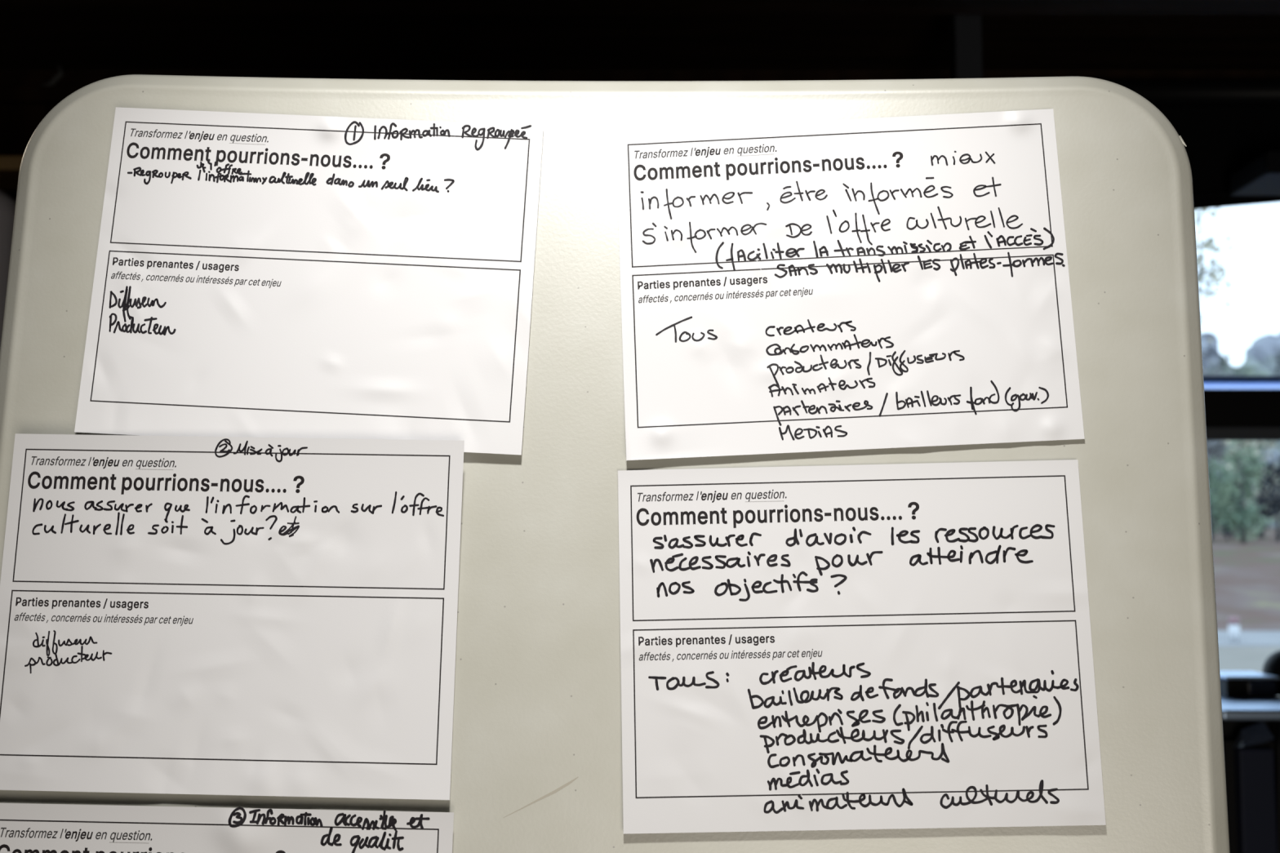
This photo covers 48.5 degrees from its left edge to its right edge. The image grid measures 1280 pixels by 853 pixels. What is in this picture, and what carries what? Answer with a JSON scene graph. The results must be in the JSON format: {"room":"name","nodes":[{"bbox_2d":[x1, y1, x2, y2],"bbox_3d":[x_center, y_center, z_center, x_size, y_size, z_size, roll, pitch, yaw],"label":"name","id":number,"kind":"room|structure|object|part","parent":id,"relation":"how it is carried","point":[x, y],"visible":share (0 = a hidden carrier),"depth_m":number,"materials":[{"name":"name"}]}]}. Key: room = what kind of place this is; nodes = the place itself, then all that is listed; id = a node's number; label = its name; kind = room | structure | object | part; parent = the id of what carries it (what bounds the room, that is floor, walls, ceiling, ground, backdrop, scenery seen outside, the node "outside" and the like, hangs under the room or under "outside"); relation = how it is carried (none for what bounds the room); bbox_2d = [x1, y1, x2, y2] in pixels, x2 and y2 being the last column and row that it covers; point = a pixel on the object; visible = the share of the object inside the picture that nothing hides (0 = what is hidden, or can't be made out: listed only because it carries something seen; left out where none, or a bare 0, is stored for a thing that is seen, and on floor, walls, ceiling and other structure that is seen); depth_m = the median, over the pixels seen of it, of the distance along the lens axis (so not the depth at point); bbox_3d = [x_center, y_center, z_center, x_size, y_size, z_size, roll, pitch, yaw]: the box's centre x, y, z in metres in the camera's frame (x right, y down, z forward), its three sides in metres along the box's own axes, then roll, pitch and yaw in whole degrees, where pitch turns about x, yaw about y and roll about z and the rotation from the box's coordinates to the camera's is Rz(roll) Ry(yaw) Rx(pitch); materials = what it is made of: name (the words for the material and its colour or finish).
{"room":"meeting room","nodes":[
{"label":"meeting room","id":0,"kind":"room"},
{"bbox_2d":[0,14,1279,70],"bbox_3d":[0.400,-1.237,0.681,8.000,0.120,6.350,0,-5,0],"label":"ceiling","id":1,"kind":"structure","parent":0,"point":[27,42],"depth_m":3.47,"materials":[{"name":"black"}]},
{"bbox_2d":[0,0,1279,14],"bbox_3d":[0.400,-0.916,2.837,8.000,0.160,0.100,0,-5,0],"label":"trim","id":2,"kind":"structure","parent":1,"relation":"attached to","point":[6,6],"depth_m":2.83,"materials":[{"name":"black"}]},
{"bbox_2d":[0,70,1279,199],"bbox_3d":[0.400,0.451,3.641,8.000,2.750,0.168,0,-5,0],"label":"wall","id":3,"kind":"structure","parent":0,"point":[18,122],"depth_m":3.69,"materials":[{"name":"black"}]},
{"bbox_2d":[0,155,22,190],"bbox_3d":[-2.315,-0.631,3.546,2.530,0.036,0.202,0,-5,0],"label":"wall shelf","id":4,"kind":"object","parent":3,"relation":"attached to","point":[10,166],"visible":0.02,"depth_m":3.46,"materials":[{"name":"brown wood"}]},
{"bbox_2d":[0,85,84,104],"bbox_3d":[-2.250,-0.850,3.650,2.700,0.040,0.032,0,-5,0],"label":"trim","id":5,"kind":"structure","parent":3,"relation":"attached to","point":[9,95],"depth_m":3.63,"materials":[{"name":"black"}]},
{"bbox_2d":[39,64,63,85],"bbox_3d":[-1.673,-0.882,3.652,0.385,0.093,0.016,0,-5,0],"label":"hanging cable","id":6,"kind":"object","parent":3,"relation":"attached to","point":[55,77],"visible":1,"depth_m":3.65,"materials":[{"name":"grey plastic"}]},
{"bbox_2d":[1203,375,1279,440],"bbox_3d":[2.025,0.154,3.778,2.150,1.644,0.364,0,-5,0],"label":"window frame","id":7,"kind":"structure","parent":3,"relation":"in","point":[1237,407],"depth_m":3.63,"materials":[{"name":"black metal"}]},
{"bbox_3d":[2.025,-0.126,3.974,2.050,0.031,0.020,0,-5,0],"label":"rail","id":8,"kind":"part","parent":7,"relation":"part of","materials":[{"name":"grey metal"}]},
{"bbox_3d":[2.025,-0.095,3.855,2.050,0.075,0.237,0,-5,0],"label":"sloping sill","id":9,"kind":"part","parent":7,"relation":"part of","materials":[{"name":"blue paint"}]},
{"bbox_3d":[2.025,-0.031,3.671,2.050,0.124,0.090,0,-5,0],"label":"meeting rail","id":10,"kind":"part","parent":7,"relation":"part of","materials":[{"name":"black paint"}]},
{"bbox_2d":[1229,150,1279,195],"bbox_3d":[1.581,-0.607,3.413,0.245,0.055,0.220,0,-5,0],"label":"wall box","id":11,"kind":"object","parent":3,"relation":"attached to","point":[1260,176],"visible":1,"depth_m":3.40,"materials":[{"name":"black"}]},
{"bbox_3d":[0.400,1.616,0.366,8.000,0.120,6.200,0,-5,0],"label":"floor","id":12,"kind":"structure","parent":0,"visible":0},
{"bbox_2d":[0,189,15,345],"bbox_3d":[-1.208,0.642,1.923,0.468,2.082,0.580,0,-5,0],"label":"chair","id":13,"kind":"object","parent":12,"relation":"on","point":[7,203],"visible":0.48,"depth_m":2.20,"materials":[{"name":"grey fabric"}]},
{"bbox_2d":[0,74,1230,852],"bbox_3d":[-0.037,0.693,0.973,0.790,1.840,0.632,0,-5,2],"label":"whiteboard","id":14,"kind":"object","parent":12,"relation":"on","point":[536,751],"visible":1,"depth_m":0.88,"materials":[{"name":"white plastic"}]},
{"bbox_2d":[0,803,453,852],"bbox_3d":[-0.251,0.329,0.817,0.284,0.218,0.019,0,-5,2],"label":"paper form","id":15,"kind":"object","parent":14,"relation":"attached to","point":[24,828],"visible":1,"depth_m":0.83,"materials":[{"name":"white paper"}]},
{"bbox_2d":[0,433,464,799],"bbox_3d":[-0.249,0.112,0.854,0.285,0.217,0.016,0,-5,2],"label":"paper form","id":16,"kind":"object","parent":14,"relation":"attached to","point":[180,615],"visible":1,"depth_m":0.86,"materials":[{"name":"white paper"}]},
{"bbox_2d":[74,106,543,455],"bbox_3d":[-0.205,-0.094,0.895,0.286,0.226,0.026,0,-5,0],"label":"paper form","id":17,"kind":"object","parent":14,"relation":"attached to","point":[257,275],"visible":1,"depth_m":0.90,"materials":[{"name":"white paper"}]},
{"bbox_2d":[615,108,1084,460],"bbox_3d":[0.128,-0.091,0.888,0.288,0.226,0.027,0,-5,1],"label":"paper form","id":18,"kind":"object","parent":14,"relation":"attached to","point":[889,282],"visible":1,"depth_m":0.89,"materials":[{"name":"white paper"}]},
{"bbox_2d":[617,459,1106,834],"bbox_3d":[0.128,0.129,0.848,0.284,0.220,0.025,0,-5,1],"label":"paper form","id":19,"kind":"object","parent":14,"relation":"attached to","point":[894,646],"visible":1,"depth_m":0.85,"materials":[{"name":"white paper"}]},
{"bbox_2d":[949,14,982,78],"bbox_3d":[0.706,0.396,2.977,0.060,2.750,0.060,0,-5,0],"label":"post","id":20,"kind":"object","parent":12,"relation":"on","point":[966,44],"visible":0.02,"depth_m":3.05,"materials":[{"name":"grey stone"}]},
{"bbox_2d":[1221,696,1279,852],"bbox_3d":[1.312,1.196,3.159,0.239,1.185,0.605,0,-5,0],"label":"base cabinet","id":21,"kind":"object","parent":12,"relation":"on","point":[1251,725],"visible":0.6,"depth_m":2.92,"materials":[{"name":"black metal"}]},
{"bbox_2d":[1219,671,1279,697],"bbox_3d":[1.356,0.582,3.213,0.119,0.047,0.144,0,-5,0],"label":"box","id":22,"kind":"object","parent":21,"relation":"on","point":[1233,684],"visible":0.82,"depth_m":3.15,"materials":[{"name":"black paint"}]},
{"bbox_3d":[1.356,0.562,3.214,0.119,0.007,0.144,0,-5,0],"label":"lid","id":23,"kind":"part","parent":22,"relation":"part of","materials":[{"name":"white metal"}]},
{"bbox_3d":[1.269,1.155,2.900,0.072,0.984,0.032,0,-5,0],"label":"panel","id":24,"kind":"part","parent":21,"relation":"part of","materials":[{"name":"black"}]},
{"bbox_2d":[1262,649,1279,696],"bbox_3d":[1.466,0.558,3.215,0.109,0.109,0.109,0,-5,0],"label":"ball","id":25,"kind":"object","parent":21,"relation":"on","point":[1271,666],"visible":0.66,"depth_m":3.19,"materials":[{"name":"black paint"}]},
{"bbox_3d":[1.320,0.990,2.920,0.021,0.756,0.016,0,-5,0],"label":"cord","id":26,"kind":"part","parent":21,"relation":"part of","materials":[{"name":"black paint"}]},
{"label":"outside","id":27,"kind":"structure","parent":0,"visible":0},
{"bbox_2d":[1213,527,1279,631],"bbox_3d":[25.000,7.098,94.237,70.000,5.216,131.000,0,-5,0],"label":"road","id":28,"kind":"structure","parent":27,"point":[1247,575],"depth_m":36.94,"materials":[{"name":"grey asphalt"}]},
{"bbox_2d":[1194,207,1239,342],"bbox_3d":[28.011,-3.421,71.666,4.484,17.522,3.790,0,-5,0],"label":"tree","id":29,"kind":"object","parent":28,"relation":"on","point":[1208,244],"visible":0.35,"depth_m":71.87,"materials":[{"name":"grey plant"}]},
{"bbox_2d":[1208,456,1231,541],"bbox_3d":[20.490,2.356,51.088,1.549,3.758,1.508,-3,-6,33],"label":"bush","id":30,"kind":"object","parent":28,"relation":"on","point":[1214,515],"visible":0.26,"depth_m":50.98,"materials":[{"name":"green plant"}]},
{"bbox_2d":[1202,340,1241,534],"bbox_3d":[24.762,0.479,62.339,2.743,8.724,3.110,3,-6,-33],"label":"bare tree","id":31,"kind":"object","parent":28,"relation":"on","point":[1212,451],"visible":0.18,"depth_m":62.15,"materials":[{"name":"grey plant"}]},
{"bbox_2d":[1209,471,1246,539],"bbox_3d":[22.023,3.003,53.442,1.605,2.710,1.439,0,-5,0],"label":"evergreen","id":32,"kind":"object","parent":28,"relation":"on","point":[1227,532],"visible":0.14,"depth_m":53.30,"materials":[{"name":"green plant"}]},
{"bbox_2d":[1200,332,1279,528],"bbox_3d":[23.139,0.556,86.200,64.583,14.358,16.438,0,-5,0],"label":"woodland","id":33,"kind":"object","parent":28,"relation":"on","point":[1262,357],"visible":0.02,"depth_m":85.27,"materials":[{"name":"green plant"}]},
{"bbox_2d":[1209,440,1273,543],"bbox_3d":[20.654,2.023,49.056,2.322,4.198,2.237,0,-5,0],"label":"bush","id":34,"kind":"object","parent":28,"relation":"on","point":[1233,486],"visible":0.99,"depth_m":48.92,"materials":[{"name":"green plant"}]},
{"bbox_2d":[1221,440,1279,537],"bbox_3d":[24.584,1.549,55.925,3.221,5.875,2.576,-2,-5,26],"label":"tree","id":35,"kind":"object","parent":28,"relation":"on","point":[1247,443],"visible":0.13,"depth_m":55.92,"materials":[{"name":"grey plant"}]},
{"bbox_2d":[1249,453,1279,542],"bbox_3d":[22.812,2.571,51.005,1.678,3.318,1.947,-4,-6,36],"label":"evergreen","id":36,"kind":"object","parent":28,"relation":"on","point":[1276,499],"visible":0.91,"depth_m":50.93,"materials":[{"name":"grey plant"}]},
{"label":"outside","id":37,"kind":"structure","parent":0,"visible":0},
{"bbox_2d":[1218,646,1279,697],"bbox_3d":[25.000,3.019,14.197,70.000,0.200,20.400,0,-5,0],"label":"road","id":38,"kind":"structure","parent":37,"point":[1231,658],"depth_m":22.00,"materials":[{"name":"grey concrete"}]},
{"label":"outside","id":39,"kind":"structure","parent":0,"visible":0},
{"bbox_2d":[1217,630,1279,646],"bbox_3d":[25.000,4.060,26.654,70.000,0.210,4.600,0,-5,0],"label":"verge","id":40,"kind":"structure","parent":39,"point":[1272,637],"depth_m":26.29,"materials":[{"name":"grey concrete"}]},
{"bbox_2d":[1227,617,1239,642],"bbox_3d":[10.603,3.627,25.386,0.186,0.440,0.182,0,-5,0],"label":"marker post","id":41,"kind":"object","parent":40,"relation":"on","point":[1233,622],"visible":1,"depth_m":25.32,"materials":[{"name":"grey paint"}]}
]}

